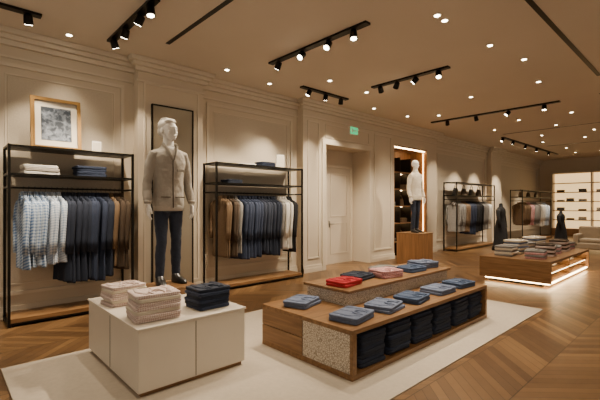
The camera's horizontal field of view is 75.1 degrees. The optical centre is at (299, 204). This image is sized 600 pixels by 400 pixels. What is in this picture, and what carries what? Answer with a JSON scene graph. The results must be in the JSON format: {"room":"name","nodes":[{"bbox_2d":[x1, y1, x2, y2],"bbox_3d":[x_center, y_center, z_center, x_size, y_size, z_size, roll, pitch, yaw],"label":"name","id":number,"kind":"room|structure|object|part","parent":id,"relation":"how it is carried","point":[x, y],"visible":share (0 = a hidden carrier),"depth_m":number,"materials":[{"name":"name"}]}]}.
{"room":"clothing store","nodes":[
{"label":"clothing store","id":0,"kind":"room"},
{"bbox_2d":[0,44,539,307],"bbox_3d":[3.316,-0.400,12.154,24.600,3.800,0.900,0,0,-43],"label":"wall","id":1,"kind":"structure","parent":0,"point":[357,159],"depth_m":7.85,"materials":[{"name":"paint"}]},
{"bbox_2d":[151,103,193,282],"bbox_3d":[-2.108,-0.130,6.473,0.720,2.980,0.045,0,0,-43],"label":"wall mirror","id":2,"kind":"object","parent":1,"relation":"attached to","point":[184,118],"visible":0.49,"depth_m":6.58,"materials":[{"name":"brown mirror"}]},
{"bbox_2d":[0,61,537,296],"bbox_3d":[3.524,-0.325,11.856,23.898,3.247,0.218,0,0,-43],"label":"trim","id":3,"kind":"structure","parent":1,"relation":"attached to","point":[236,139],"depth_m":6.79,"materials":[{"name":"beige paint"}]},
{"bbox_2d":[0,231,539,319],"bbox_3d":[3.564,1.420,11.886,24.600,0.160,0.230,0,0,-43],"label":"baseboard","id":4,"kind":"structure","parent":1,"relation":"attached to","point":[318,267],"depth_m":7.91,"materials":[{"name":"paint"}]},
{"bbox_2d":[0,25,542,167],"bbox_3d":[3.608,-2.120,11.839,24.600,0.360,0.360,0,0,-43],"label":"crown molding","id":5,"kind":"structure","parent":1,"relation":"attached to","point":[9,36],"depth_m":6.70,"materials":[{"name":"beige paint"}]},
{"bbox_2d":[326,165,351,264],"bbox_3d":[1.012,0.245,10.079,1.020,2.510,0.106,0,0,-43],"label":"door","id":6,"kind":"structure","parent":1,"relation":"in","point":[338,178],"depth_m":10.08,"materials":[{"name":"paint"}]},
{"bbox_2d":[322,138,372,270],"bbox_3d":[1.197,-0.010,9.549,1.890,3.020,0.035,0,0,-43],"label":"door frame","id":7,"kind":"structure","parent":1,"relation":"attached to","point":[324,141],"depth_m":9.32,"materials":[{"name":"beige wood"}]},
{"bbox_2d":[349,126,357,135],"bbox_3d":[1.324,-1.835,9.655,0.300,0.190,0.053,0,0,-43],"label":"exit sign","id":8,"kind":"object","parent":1,"relation":"attached to","point":[352,130],"visible":1,"depth_m":9.62,"materials":[{"name":"green plastic"}]},
{"bbox_2d":[0,0,599,160],"bbox_3d":[7.163,-2.350,8.084,24.700,0.100,12.100,0,0,-43],"label":"ceiling","id":9,"kind":"structure","parent":0,"point":[403,38],"depth_m":5.88,"materials":[{"name":"paint"}]},
{"bbox_2d":[0,2,41,25],"bbox_3d":[-3.626,-2.217,4.287,1.320,0.165,0.131,0,0,-43],"label":"track light","id":10,"kind":"object","parent":9,"relation":"attached to","point":[28,15],"visible":1,"depth_m":4.60,"materials":[{"name":"black metal"}]},
{"bbox_2d":[107,0,159,48],"bbox_3d":[-2.123,-2.216,4.886,0.131,0.169,1.551,0,0,-42],"label":"track light","id":11,"kind":"object","parent":9,"relation":"attached to","point":[147,8],"visible":1,"depth_m":4.70,"materials":[{"name":"black metal"}]},
{"bbox_2d":[268,20,370,69],"bbox_3d":[0.181,-2.215,5.593,0.145,0.169,1.950,0,0,-43],"label":"track light","id":12,"kind":"object","parent":9,"relation":"attached to","point":[326,42],"visible":1,"depth_m":5.39,"materials":[{"name":"black metal"}]},
{"bbox_2d":[300,85,348,104],"bbox_3d":[0.520,-2.216,8.000,1.350,0.169,0.134,0,0,-43],"label":"track light","id":13,"kind":"object","parent":9,"relation":"attached to","point":[310,90],"visible":1,"depth_m":7.95,"materials":[{"name":"black metal"}]},
{"bbox_2d":[166,0,599,145],"bbox_3d":[5.608,-2.297,8.524,15.080,0.006,5.860,0,0,-43],"label":"trim","id":14,"kind":"structure","parent":9,"relation":"attached to","point":[534,6],"depth_m":5.10,"materials":[{"name":"black metal"}]},
{"bbox_2d":[371,65,450,93],"bbox_3d":[1.939,-2.215,7.021,0.147,0.169,1.552,0,0,-41],"label":"track light","id":15,"kind":"object","parent":9,"relation":"attached to","point":[415,79],"visible":1,"depth_m":6.90,"materials":[{"name":"black metal"}]},
{"bbox_2d":[431,100,560,125],"bbox_3d":[4.697,-2.215,9.719,0.156,0.170,3.050,0,0,-43],"label":"track light","id":16,"kind":"object","parent":9,"relation":"attached to","point":[544,105],"visible":1,"depth_m":9.45,"materials":[{"name":"black metal"}]},
{"bbox_2d":[500,137,558,154],"bbox_3d":[9.206,-2.216,15.385,6.570,0.169,0.139,0,0,-43],"label":"track light","id":17,"kind":"object","parent":9,"relation":"attached to","point":[503,138],"visible":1,"depth_m":14.72,"materials":[{"name":"black metal"}]},
{"bbox_2d":[0,234,599,399],"bbox_3d":[7.163,1.550,8.084,24.700,0.100,12.100,0,0,-43],"label":"floor","id":18,"kind":"structure","parent":0,"point":[553,354],"depth_m":4.35,"materials":[{"name":"brown wood"}]},
{"bbox_2d":[3,143,133,328],"bbox_3d":[-3.154,0.375,5.410,1.500,2.250,0.460,0,0,-43],"label":"clothing rack","id":19,"kind":"object","parent":18,"relation":"on","point":[10,318],"visible":0.88,"depth_m":5.08,"materials":[{"name":"black metal"}]},
{"bbox_2d":[18,164,59,174],"bbox_3d":[-3.437,-0.456,5.139,0.423,0.129,0.342,0,0,-43],"label":"shirts","id":20,"kind":"object","parent":19,"relation":"in","point":[25,168],"visible":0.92,"depth_m":5.01,"materials":[{"name":"white fabric"}]},
{"bbox_2d":[30,95,81,149],"bbox_3d":[-3.358,-1.111,5.380,0.600,0.718,0.118,0,0,-43],"label":"framed picture","id":21,"kind":"object","parent":19,"relation":"on","point":[55,123],"visible":0.94,"depth_m":5.37},
{"bbox_2d":[71,166,106,176],"bbox_3d":[-2.992,-0.466,5.549,0.404,0.151,0.344,0,0,-43],"label":"shirts","id":22,"kind":"object","parent":19,"relation":"in","point":[77,170],"visible":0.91,"depth_m":5.42,"materials":[{"name":"blue fabric"}]},
{"bbox_2d":[92,141,100,151],"bbox_3d":[-2.920,-0.827,5.584,0.120,0.160,0.062,0,0,-43],"label":"price card","id":23,"kind":"object","parent":19,"relation":"on","point":[96,146],"visible":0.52,"depth_m":5.56,"materials":[{"name":"white paper"}]},
{"bbox_2d":[142,118,194,286],"bbox_3d":[-1.445,-0.049,4.316,0.316,1.837,0.571,0,0,37],"label":"mannequin","id":24,"kind":"object","parent":18,"relation":"on","point":[169,167],"visible":1,"depth_m":4.24},
{"bbox_2d":[203,161,302,287],"bbox_3d":[-0.842,0.375,7.556,2.050,2.250,0.460,0,0,-43],"label":"clothing rack","id":25,"kind":"object","parent":18,"relation":"on","point":[273,276],"visible":0.87,"depth_m":7.32,"materials":[{"name":"black metal"}]},
{"bbox_2d":[221,179,242,182],"bbox_3d":[-1.253,-0.429,7.155,0.338,0.077,0.292,0,0,-43],"label":"shirts","id":26,"kind":"object","parent":25,"relation":"in","point":[222,180],"visible":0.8,"depth_m":7.04,"materials":[{"name":"fabric"}]},
{"bbox_2d":[255,161,275,166],"bbox_3d":[-0.692,-0.792,7.680,0.364,0.098,0.296,0,0,-43],"label":"shirts","id":27,"kind":"object","parent":25,"relation":"on","point":[263,163],"visible":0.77,"depth_m":7.57,"materials":[{"name":"blue fabric"}]},
{"bbox_2d":[276,154,283,166],"bbox_3d":[-0.414,-0.882,7.911,0.200,0.270,0.062,0,0,-43],"label":"price card","id":28,"kind":"object","parent":25,"relation":"on","point":[279,158],"visible":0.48,"depth_m":7.87,"materials":[{"name":"white paper"}]},
{"bbox_2d":[1,300,542,399],"bbox_3d":[0.374,1.494,4.557,5.910,0.012,2.730,0,0,-43],"label":"area rug","id":29,"kind":"object","parent":18,"relation":"on","point":[266,372],"visible":0.55,"depth_m":3.40,"materials":[{"name":"carpet"}]},
{"bbox_2d":[88,280,245,396],"bbox_3d":[-1.328,1.179,3.796,1.000,0.618,1.350,0,0,-43],"label":"plinth","id":30,"kind":"object","parent":29,"relation":"on","point":[155,356],"visible":0.71,"depth_m":3.31,"materials":[{"name":"white wood"}]},
{"bbox_2d":[100,280,146,307],"bbox_3d":[-1.714,0.848,3.796,0.298,0.203,0.355,0,0,43],"label":"shirts","id":31,"kind":"object","parent":30,"relation":"on","point":[114,294],"visible":0.77,"depth_m":3.67,"materials":[{"name":"beige fabric"}]},
{"bbox_2d":[126,285,181,323],"bbox_3d":[-1.244,0.829,3.317,0.394,0.240,0.334,0,0,-37],"label":"shirts","id":32,"kind":"object","parent":30,"relation":"on","point":[150,304],"visible":1,"depth_m":3.20,"materials":[{"name":"beige fabric"}]},
{"bbox_2d":[184,281,229,310],"bbox_3d":[-0.874,0.845,3.669,0.349,0.209,0.316,0,0,-43],"label":"shirts","id":33,"kind":"object","parent":30,"relation":"on","point":[210,295],"visible":1,"depth_m":3.57,"materials":[{"name":"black fabric"}]},
{"bbox_2d":[262,263,486,381],"bbox_3d":[1.036,1.189,4.674,2.780,0.598,1.240,0,0,-43],"label":"display table","id":34,"kind":"object","parent":29,"relation":"on","point":[308,335],"visible":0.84,"depth_m":3.96,"materials":[{"name":"brown wood"}]},
{"bbox_2d":[283,294,320,309],"bbox_3d":[0.020,1.016,4.149,0.291,0.086,0.385,0,0,30],"label":"shirt","id":35,"kind":"object","parent":34,"relation":"on","point":[299,301],"visible":1,"depth_m":4.04,"materials":[{"name":"grey fabric"}]},
{"bbox_3d":[0.040,1.270,3.749,0.060,0.340,1.240,0,0,-43],"label":"drawer","id":36,"kind":"part","parent":34,"relation":"part of","materials":[{"name":"brown wood"}]},
{"bbox_3d":[0.244,1.270,3.536,0.050,0.340,0.590,0,0,-43],"label":"mosaic panel","id":37,"kind":"part","parent":34,"relation":"part of","materials":[{"name":"beige stone"}]},
{"bbox_2d":[325,276,362,287],"bbox_3d":[0.497,0.851,4.372,0.300,0.077,0.372,0,0,42],"label":"shirt","id":38,"kind":"object","parent":34,"relation":"on","point":[341,281],"visible":1,"depth_m":4.28,"materials":[{"name":"red fabric"}]},
{"bbox_2d":[328,306,374,324],"bbox_3d":[0.483,1.018,3.647,0.313,0.082,0.391,0,0,36],"label":"shirt","id":39,"kind":"object","parent":34,"relation":"on","point":[352,315],"visible":1,"depth_m":3.55,"materials":[{"name":"grey fabric"}]},
{"bbox_2d":[340,270,374,280],"bbox_3d":[0.699,0.851,4.743,0.304,0.077,0.367,0,0,38],"label":"shirt","id":40,"kind":"object","parent":34,"relation":"on","point":[364,275],"visible":0.82,"depth_m":4.67,"materials":[{"name":"fabric"}]},
{"bbox_2d":[357,326,385,368],"bbox_3d":[0.556,1.289,3.667,0.393,0.300,0.388,0,0,-43],"label":"jeans","id":41,"kind":"object","parent":34,"relation":"on","point":[370,345],"visible":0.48,"depth_m":3.50,"materials":[{"name":"fabric"}]},
{"bbox_3d":[1.085,0.990,5.026,2.170,0.140,0.610,0,0,-43],"label":"riser mosaic panel","id":42,"kind":"part","parent":34,"relation":"part of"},
{"bbox_2d":[364,297,404,313],"bbox_3d":[0.862,1.018,3.991,0.323,0.082,0.384,0,0,36],"label":"shirt","id":43,"kind":"object","parent":34,"relation":"on","point":[380,305],"visible":0.98,"depth_m":3.90,"materials":[{"name":"grey fabric"}]},
{"bbox_2d":[368,266,402,278],"bbox_3d":[1.069,0.836,4.873,0.367,0.106,0.301,0,0,-32],"label":"shirt","id":44,"kind":"object","parent":34,"relation":"on","point":[385,272],"visible":0.93,"depth_m":4.77,"materials":[{"name":"pink fabric"}]},
{"bbox_2d":[368,264,396,268],"bbox_3d":[1.128,0.851,5.248,0.300,0.077,0.359,0,0,41],"label":"shirt","id":45,"kind":"object","parent":44,"relation":"on","point":[379,265],"visible":0.39,"depth_m":5.25,"materials":[{"name":"beige fabric"}]},
{"bbox_2d":[382,317,411,354],"bbox_3d":[0.879,1.289,3.966,0.394,0.299,0.386,0,0,-43],"label":"jeans","id":46,"kind":"object","parent":34,"relation":"on","point":[397,338],"visible":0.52,"depth_m":3.79,"materials":[{"name":"fabric"}]},
{"bbox_2d":[393,290,429,304],"bbox_3d":[1.249,1.018,4.343,0.303,0.082,0.393,0,0,38],"label":"shirt","id":47,"kind":"object","parent":34,"relation":"on","point":[411,297],"visible":0.97,"depth_m":4.24,"materials":[{"name":"blue fabric"}]},
{"bbox_2d":[396,264,426,272],"bbox_3d":[1.504,0.851,5.293,0.374,0.077,0.297,0,0,-38],"label":"shirt","id":48,"kind":"object","parent":34,"relation":"on","point":[409,268],"visible":0.92,"depth_m":5.20,"materials":[{"name":"blue fabric"}]},
{"bbox_2d":[407,309,432,343],"bbox_3d":[1.200,1.289,4.267,0.406,0.299,0.387,0,0,-43],"label":"jeans","id":49,"kind":"object","parent":34,"relation":"on","point":[421,327],"visible":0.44,"depth_m":4.10,"materials":[{"name":"fabric"}]},
{"bbox_2d":[407,259,438,268],"bbox_3d":[1.764,0.836,5.593,0.373,0.107,0.313,0,0,-29],"label":"shirt","id":50,"kind":"object","parent":34,"relation":"on","point":[425,262],"visible":0.81,"depth_m":5.50,"materials":[{"name":"grey fabric"}]},
{"bbox_2d":[420,283,455,295],"bbox_3d":[1.683,1.018,4.753,0.394,0.082,0.301,0,0,-43],"label":"shirt","id":51,"kind":"object","parent":34,"relation":"on","point":[437,289],"visible":0.98,"depth_m":4.66,"materials":[{"name":"grey fabric"}]},
{"bbox_2d":[429,302,451,334],"bbox_3d":[1.520,1.289,4.565,0.391,0.299,0.378,0,0,-43],"label":"jeans","id":52,"kind":"object","parent":34,"relation":"on","point":[440,321],"visible":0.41,"depth_m":4.39,"materials":[{"name":"fabric"}]},
{"bbox_2d":[440,278,474,288],"bbox_3d":[2.070,1.018,5.120,0.385,0.082,0.308,0,0,-38],"label":"shirt","id":53,"kind":"object","parent":34,"relation":"on","point":[460,283],"visible":0.94,"depth_m":5.03,"materials":[{"name":"blue fabric"}]},
{"bbox_2d":[449,296,468,325],"bbox_3d":[1.848,1.290,4.863,0.393,0.300,0.381,0,0,-43],"label":"jeans","id":54,"kind":"object","parent":34,"relation":"on","point":[459,309],"visible":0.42,"depth_m":4.68,"materials":[{"name":"fabric"}]},
{"bbox_2d":[466,291,481,318],"bbox_3d":[2.141,1.289,5.145,0.399,0.299,0.391,0,0,-43],"label":"jeans","id":55,"kind":"object","parent":34,"relation":"on","point":[474,307],"visible":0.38,"depth_m":4.97,"materials":[{"name":"fabric"}]},
{"bbox_2d":[394,145,426,255],"bbox_3d":[3.085,-0.100,11.742,1.800,3.200,0.590,0,0,-43],"label":"tall cabinet","id":56,"kind":"object","parent":18,"relation":"on","point":[404,156],"visible":0.44,"depth_m":12.00,"materials":[{"name":"brown wood"}]},
{"bbox_2d":[396,231,432,263],"bbox_3d":[2.930,1.100,9.960,0.670,0.800,0.670,0,0,-43],"label":"plinth","id":57,"kind":"object","parent":18,"relation":"on","point":[410,246],"visible":0.8,"depth_m":9.75,"materials":[{"name":"brown wood"}]},
{"bbox_2d":[406,160,425,232],"bbox_3d":[2.964,-0.227,9.951,0.584,1.853,0.321,0,0,-45],"label":"mannequin","id":58,"kind":"object","parent":57,"relation":"on","point":[415,191],"visible":1,"depth_m":9.87},
{"bbox_2d":[443,182,494,251],"bbox_3d":[6.013,0.375,13.731,3.100,2.250,0.460,0,0,-43],"label":"clothing rack","id":59,"kind":"object","parent":18,"relation":"on","point":[456,248],"visible":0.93,"depth_m":13.10,"materials":[{"name":"black metal"}]},
{"bbox_2d":[452,184,458,194],"bbox_3d":[5.171,-0.504,12.949,0.340,0.369,0.119,0,0,-43],"label":"handbag","id":60,"kind":"object","parent":59,"relation":"on","point":[454,188],"visible":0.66,"depth_m":12.86,"materials":[{"name":"black leather"}]},
{"bbox_2d":[461,185,466,194],"bbox_3d":[5.610,-0.504,13.357,0.340,0.369,0.119,0,0,-43],"label":"handbag","id":61,"kind":"object","parent":59,"relation":"on","point":[463,191],"visible":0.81,"depth_m":13.29,"materials":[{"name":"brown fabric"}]},
{"bbox_2d":[468,186,474,195],"bbox_3d":[6.050,-0.504,13.765,0.340,0.369,0.119,0,0,-43],"label":"handbag","id":62,"kind":"object","parent":59,"relation":"on","point":[471,191],"visible":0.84,"depth_m":13.70,"materials":[{"name":"black leather"}]},
{"bbox_2d":[476,186,481,195],"bbox_3d":[6.490,-0.504,14.173,0.340,0.369,0.119,0,0,-43],"label":"handbag","id":63,"kind":"object","parent":59,"relation":"on","point":[478,192],"visible":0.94,"depth_m":14.09,"materials":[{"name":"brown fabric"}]},
{"bbox_2d":[491,203,507,250],"bbox_3d":[5.794,0.725,11.248,0.637,1.550,0.467,0,0,-43],"label":"dress form","id":64,"kind":"object","parent":18,"relation":"on","point":[500,233],"visible":0.8,"depth_m":11.11,"materials":[{"name":"black fabric"}]},
{"bbox_2d":[510,190,551,238],"bbox_3d":[9.861,0.450,16.568,3.800,2.100,0.460,0,0,-43],"label":"clothing rack","id":65,"kind":"object","parent":18,"relation":"on","point":[540,192],"visible":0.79,"depth_m":16.11,"materials":[{"name":"black metal"}]},
{"bbox_2d":[479,248,588,286],"bbox_3d":[5.141,1.260,8.425,3.000,0.480,1.250,0,0,-43],"label":"display table","id":66,"kind":"object","parent":18,"relation":"on","point":[515,269],"visible":0.81,"depth_m":7.54,"materials":[{"name":"brown wood"}]},
{"bbox_2d":[494,244,518,256],"bbox_3d":[4.185,0.908,7.918,0.441,0.222,0.362,0,0,-43],"label":"folded knitwear","id":67,"kind":"object","parent":66,"relation":"on","point":[509,250],"visible":1,"depth_m":7.78,"materials":[{"name":"beige fabric"}]},
{"bbox_2d":[503,239,527,253],"bbox_3d":[4.581,0.868,8.286,0.435,0.303,0.365,0,0,-36],"label":"folded knitwear","id":68,"kind":"object","parent":66,"relation":"on","point":[522,244],"visible":0.59,"depth_m":8.14,"materials":[{"name":"grey fabric"}]},
{"bbox_2d":[527,241,536,247],"bbox_3d":[5.026,0.908,8.696,0.433,0.222,0.356,0,0,-34],"label":"folded knitwear","id":69,"kind":"object","parent":66,"relation":"on","point":[531,244],"visible":0.3,"depth_m":8.53,"materials":[{"name":"beige fabric"}]},
{"bbox_2d":[522,236,545,241],"bbox_3d":[5.464,0.868,9.106,0.442,0.303,0.378,0,0,-31],"label":"folded knitwear","id":70,"kind":"object","parent":66,"relation":"on","point":[529,238],"visible":0.44,"depth_m":8.97,"materials":[{"name":"grey fabric"}]},
{"bbox_2d":[524,248,547,259],"bbox_3d":[4.521,0.928,7.471,0.356,0.182,0.429,0,0,37],"label":"folded knitwear","id":71,"kind":"object","parent":66,"relation":"on","point":[529,253],"visible":1,"depth_m":7.33,"materials":[{"name":"fabric"}]},
{"bbox_2d":[535,242,556,256],"bbox_3d":[4.966,0.888,7.886,0.360,0.262,0.434,0,0,36],"label":"folded knitwear","id":72,"kind":"object","parent":66,"relation":"on","point":[551,248],"visible":0.71,"depth_m":7.71,"materials":[{"name":"brown fabric"}]},
{"bbox_2d":[555,244,561,253],"bbox_3d":[5.367,0.929,8.328,0.358,0.182,0.438,0,0,38],"label":"folded knitwear","id":73,"kind":"object","parent":66,"relation":"on","point":[559,247],"visible":0.33,"depth_m":8.09,"materials":[{"name":"pink fabric"}]},
{"bbox_2d":[549,239,569,251],"bbox_3d":[5.809,0.888,8.738,0.448,0.262,0.364,0,0,-43],"label":"folded knitwear","id":74,"kind":"object","parent":66,"relation":"on","point":[565,243],"visible":0.63,"depth_m":8.57,"materials":[{"name":"brown fabric"}]},
{"bbox_2d":[569,241,574,248],"bbox_3d":[6.139,0.928,9.108,0.439,0.182,0.359,0,0,-32],"label":"folded knitwear","id":75,"kind":"object","parent":66,"relation":"on","point":[572,246],"visible":0.14,"depth_m":9.00,"materials":[{"name":"pink fabric"}]},
{"bbox_2d":[554,211,567,238],"bbox_3d":[8.914,0.850,13.326,0.637,1.300,0.467,0,0,-43],"label":"dress form","id":76,"kind":"object","parent":18,"relation":"on","point":[560,230],"visible":0.8,"depth_m":13.19,"materials":[{"name":"black fabric"}]},
{"bbox_2d":[551,170,599,235],"bbox_3d":[14.391,-0.060,17.935,0.500,3.120,4.800,0,0,-43],"label":"wall shelving","id":77,"kind":"object","parent":18,"relation":"on","point":[570,182],"visible":0.87,"depth_m":19.06,"materials":[{"name":"beige wood"}]},
{"bbox_2d":[557,189,599,219],"bbox_3d":[14.359,-0.036,17.972,0.297,1.502,4.320,0,0,-43],"label":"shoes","id":78,"kind":"object","parent":77,"relation":"in","point":[580,190],"visible":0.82,"depth_m":18.77,"materials":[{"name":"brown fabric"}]},
{"bbox_2d":[573,226,599,249],"bbox_3d":[9.088,1.090,12.124,0.820,0.820,0.840,0,0,-43],"label":"armchair","id":79,"kind":"object","parent":18,"relation":"on","point":[588,237],"visible":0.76,"depth_m":12.11,"materials":[{"name":"beige fabric"}]},
{"bbox_2d":[540,157,599,233],"bbox_3d":[16.176,-0.400,16.454,0.100,3.800,12.100,0,0,-43],"label":"wall","id":80,"kind":"structure","parent":0,"point":[547,167],"depth_m":19.85,"materials":[{"name":"paint"}]}
]}

